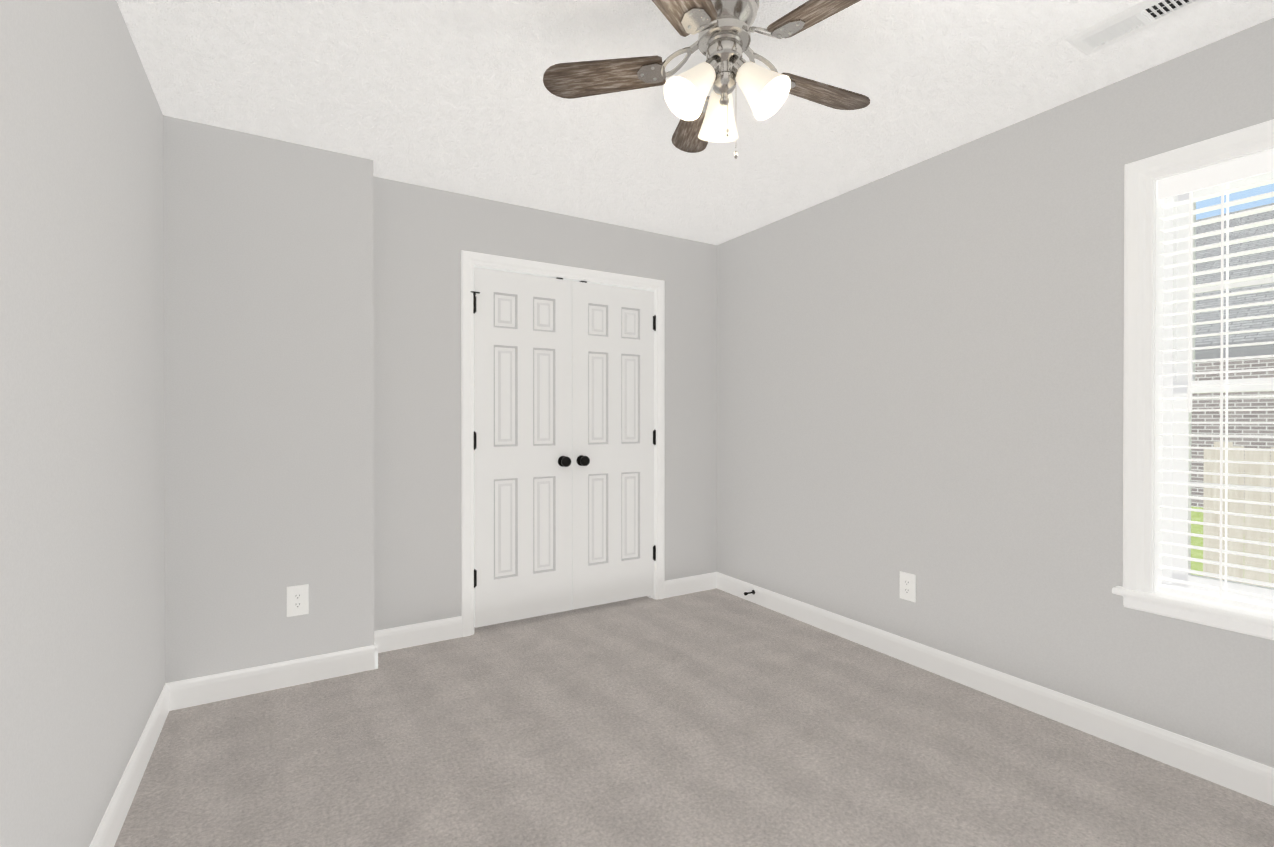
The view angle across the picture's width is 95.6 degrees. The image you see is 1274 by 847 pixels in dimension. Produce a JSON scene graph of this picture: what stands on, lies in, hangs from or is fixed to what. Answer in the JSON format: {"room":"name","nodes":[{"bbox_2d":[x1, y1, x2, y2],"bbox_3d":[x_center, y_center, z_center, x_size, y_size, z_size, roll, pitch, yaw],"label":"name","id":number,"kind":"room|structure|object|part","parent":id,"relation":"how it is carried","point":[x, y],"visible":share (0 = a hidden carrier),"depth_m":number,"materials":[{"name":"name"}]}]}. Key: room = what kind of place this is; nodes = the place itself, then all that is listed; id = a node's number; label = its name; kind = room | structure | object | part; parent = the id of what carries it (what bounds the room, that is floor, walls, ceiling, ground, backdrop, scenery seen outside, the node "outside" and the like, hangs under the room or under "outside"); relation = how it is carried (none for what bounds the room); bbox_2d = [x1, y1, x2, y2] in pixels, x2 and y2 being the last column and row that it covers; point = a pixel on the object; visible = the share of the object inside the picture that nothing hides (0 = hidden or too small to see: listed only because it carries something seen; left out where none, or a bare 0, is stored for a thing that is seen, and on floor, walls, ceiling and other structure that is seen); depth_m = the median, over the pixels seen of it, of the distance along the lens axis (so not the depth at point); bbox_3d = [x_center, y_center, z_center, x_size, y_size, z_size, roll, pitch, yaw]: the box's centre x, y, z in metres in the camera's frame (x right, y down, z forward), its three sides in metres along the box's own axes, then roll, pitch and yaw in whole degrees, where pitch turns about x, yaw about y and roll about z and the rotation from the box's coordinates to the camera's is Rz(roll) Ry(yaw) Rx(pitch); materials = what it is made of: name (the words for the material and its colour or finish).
{"room":"empty bedroom","nodes":[
{"label":"empty bedroom","id":0,"kind":"room"},
{"bbox_2d":[0,0,1273,846],"bbox_3d":[0.070,-0.039,2.044,3.341,2.440,4.710,0,0,-31],"label":"wall","id":1,"kind":"structure","parent":0,"point":[228,387],"depth_m":2.47,"materials":[{"name":"grey paint"}]},
{"bbox_2d":[89,682,172,846],"bbox_3d":[-1.012,1.131,0.858,0.014,0.112,3.550,0,0,-31],"label":"baseboard","id":2,"kind":"structure","parent":1,"relation":"attached to","point":[107,833],"depth_m":1.82,"materials":[{"name":"white wood"}]},
{"bbox_2d":[173,640,384,709],"bbox_3d":[-1.578,1.122,2.582,0.771,0.112,0.014,0,0,-31],"label":"baseboard","id":3,"kind":"structure","parent":1,"relation":"attached to","point":[248,681],"depth_m":2.56,"materials":[{"name":"white wood"}]},
{"bbox_2d":[286,584,308,616],"bbox_3d":[-1.534,0.800,2.610,0.086,0.136,0.009,0,0,-31],"label":"electrical outlet","id":4,"kind":"object","parent":1,"relation":"attached to","point":[297,600],"visible":1,"depth_m":2.61,"materials":[{"name":"white plastic"}]},
{"bbox_2d":[293,593,301,607],"bbox_3d":[-1.532,0.800,2.608,0.035,0.067,0.002,0,0,-31],"label":"receptacle","id":5,"kind":"object","parent":4,"relation":"attached to","point":[297,597],"depth_m":2.61,"materials":[{"name":"white plastic"}]},
{"bbox_2d":[374,616,461,651],"bbox_3d":[-1.164,1.120,3.065,0.465,0.112,0.014,0,0,-31],"label":"baseboard","id":6,"kind":"structure","parent":1,"relation":"attached to","point":[412,635],"depth_m":3.07,"materials":[{"name":"white wood"}]},
{"bbox_2d":[474,267,571,627],"bbox_3d":[-0.662,0.135,3.395,0.594,2.015,0.035,0,0,-31],"label":"closet door leaf","id":7,"kind":"structure","parent":1,"relation":"in","point":[523,431],"depth_m":3.37,"materials":[{"name":"white paint"}]},
{"bbox_2d":[461,250,664,636],"bbox_3d":[-0.422,0.110,3.576,1.340,2.127,0.139,0,0,-31],"label":"door frame","id":8,"kind":"structure","parent":1,"relation":"attached to","point":[470,260],"depth_m":3.30,"materials":[{"name":"white wood"}]},
{"bbox_2d":[572,281,653,609],"bbox_3d":[-0.150,0.133,3.705,0.594,2.015,0.035,0,0,-31],"label":"closet door leaf","id":9,"kind":"structure","parent":1,"relation":"in","point":[612,437],"depth_m":3.68,"materials":[{"name":"white paint"}]},
{"bbox_2d":[664,572,716,597],"bbox_3d":[0.369,1.115,3.992,0.438,0.112,0.014,0,0,-31],"label":"baseboard","id":10,"kind":"structure","parent":1,"relation":"attached to","point":[692,584],"depth_m":3.98,"materials":[{"name":"white wood"}]},
{"bbox_2d":[744,590,754,594],"bbox_3d":[0.729,1.103,3.756,0.079,0.030,0.030,0,0,-31],"label":"doorstop","id":11,"kind":"object","parent":1,"relation":"attached to","point":[747,593],"visible":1,"depth_m":3.75,"materials":[{"name":"black metal"}]},
{"bbox_2d":[900,571,915,602],"bbox_3d":[1.334,0.805,2.849,0.009,0.136,0.086,0,0,-31],"label":"electrical outlet","id":12,"kind":"object","parent":1,"relation":"attached to","point":[908,586],"visible":1,"depth_m":2.84,"materials":[{"name":"white plastic"}]},
{"bbox_2d":[904,580,909,593],"bbox_3d":[1.332,0.805,2.848,0.002,0.067,0.035,0,0,-31],"label":"receptacle","id":13,"kind":"object","parent":12,"relation":"attached to","point":[906,582],"depth_m":2.85,"materials":[{"name":"white plastic"}]},
{"bbox_2d":[717,572,1273,805],"bbox_3d":[1.534,1.123,2.514,0.014,0.112,3.750,0,0,-31],"label":"baseboard","id":14,"kind":"structure","parent":1,"relation":"attached to","point":[1245,776],"depth_m":2.31,"materials":[{"name":"white wood"}]},
{"bbox_2d":[1112,119,1273,639],"bbox_3d":[2.106,-0.134,1.679,0.214,1.609,1.108,0,0,-31],"label":"window","id":15,"kind":"structure","parent":1,"relation":"in","point":[1233,170],"depth_m":2.03,"materials":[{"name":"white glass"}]},
{"bbox_2d":[1187,192,1192,411],"bbox_3d":[1.875,-0.411,1.958,0.012,0.745,0.014,0,0,38],"label":"blind wand","id":16,"kind":"object","parent":15,"relation":"hanging from","point":[1189,399],"depth_m":1.96,"materials":[{"name":"white plastic"}]},
{"bbox_3d":[2.068,-0.134,1.656,0.126,1.609,1.108,0,0,-31],"label":"window casing stool apron","id":17,"kind":"part","parent":15,"relation":"part of","materials":[{"name":"white wood"}]},
{"bbox_3d":[2.158,-0.126,1.711,0.092,1.453,0.900,0,0,-31],"label":"window frame sashes","id":18,"kind":"part","parent":15,"relation":"part of","materials":[{"name":"white plastic"}]},
{"bbox_2d":[1219,183,1228,600],"bbox_3d":[1.925,-0.115,1.902,0.002,1.397,0.006,0,0,-31],"label":"blind cord","id":19,"kind":"object","parent":15,"relation":"hanging from","point":[1222,185],"depth_m":1.90,"materials":[{"name":"white plastic"}]},
{"bbox_3d":[2.152,-0.126,1.707,0.038,1.327,0.774,0,0,-31],"label":"glass","id":20,"kind":"part","parent":15,"relation":"part of","materials":[{"name":"clear glass"}]},
{"bbox_2d":[114,588,1273,846],"bbox_3d":[0.070,1.231,2.050,3.341,0.100,4.710,0,0,-31],"label":"floor","id":21,"kind":"structure","parent":0,"point":[714,718],"depth_m":2.04,"materials":[{"name":"carpet"}]},
{"bbox_2d":[116,0,1273,244],"bbox_3d":[0.070,-1.309,2.038,3.341,0.100,4.710,0,0,-31],"label":"ceiling","id":22,"kind":"structure","parent":0,"point":[454,96],"depth_m":2.16,"materials":[{"name":"white paint"}]},
{"bbox_2d":[543,0,869,158],"bbox_3d":[0.293,-1.020,1.711,1.050,0.475,1.065,0,0,-31],"label":"ceiling fan","id":23,"kind":"object","parent":22,"relation":"hanging from","point":[723,29],"visible":1,"depth_m":1.69,"materials":[{"name":"brown wood"}]},
{"bbox_3d":[-0.105,-1.066,1.778,0.380,0.006,0.136,0,-12,11],"label":"blade","id":24,"kind":"part","parent":23,"relation":"part of","materials":[{"name":"brown wood"}]},
{"bbox_3d":[0.079,-1.064,1.384,0.136,0.006,0.380,-14,-6,28],"label":"blade","id":25,"kind":"part","parent":23,"relation":"part of","materials":[{"name":"brown wood"}]},
{"label":"blade","id":26,"kind":"part","parent":23,"relation":"part of","materials":[{"name":"brown wood"}]},
{"bbox_3d":[0.510,-1.064,1.438,0.136,0.006,0.380,-16,11,-42],"label":"blade","id":27,"kind":"part","parent":23,"relation":"part of","materials":[{"name":"brown wood"}]},
{"label":"blade","id":28,"kind":"part","parent":23,"relation":"part of","materials":[{"name":"brown wood"}]},
{"bbox_2d":[1065,0,1207,54],"bbox_3d":[1.562,-1.250,1.774,0.154,0.016,0.367,0,0,-31],"label":"ceiling vent","id":29,"kind":"object","parent":22,"relation":"in","point":[1132,20],"visible":1,"depth_m":1.80,"materials":[{"name":"white metal"}]},
{"label":"outside","id":30,"kind":"structure","parent":0,"visible":0},
{"bbox_2d":[1191,506,1270,575],"bbox_3d":[6.735,1.447,6.916,13.099,1.020,15.000,0,0,-31],"label":"lawn","id":31,"kind":"structure","parent":30,"point":[1195,541],"depth_m":5.98,"materials":[{"name":"green plant"}]},
{"bbox_2d":[1191,357,1273,512],"bbox_3d":[6.520,0.358,6.781,0.400,2.200,14.000,0,0,-31],"label":"brick","id":32,"kind":"object","parent":31,"relation":"on","point":[1232,428],"depth_m":6.34,"materials":[{"name":"grey brick"}]},
{"bbox_2d":[1195,339,1273,359],"bbox_3d":[6.109,-0.761,6.527,0.560,0.160,14.400,0,0,-31],"label":"eave","id":33,"kind":"object","parent":32,"relation":"attached to","point":[1231,353],"depth_m":5.94},
{"bbox_2d":[1195,203,1273,344],"bbox_3d":[7.188,-1.883,7.173,3.040,2.178,14.400,0,0,-31],"label":"house roof","id":34,"kind":"structure","parent":33,"relation":"on","point":[1261,297],"depth_m":6.78,"materials":[{"name":"grey"}]},
{"bbox_2d":[1203,442,1273,587],"bbox_3d":[5.883,0.928,2.723,0.108,1.540,4.710,0,0,-31],"label":"fence","id":35,"kind":"object","parent":31,"relation":"on","point":[1259,469],"depth_m":4.52,"materials":[{"name":"brown wood"}]}
]}

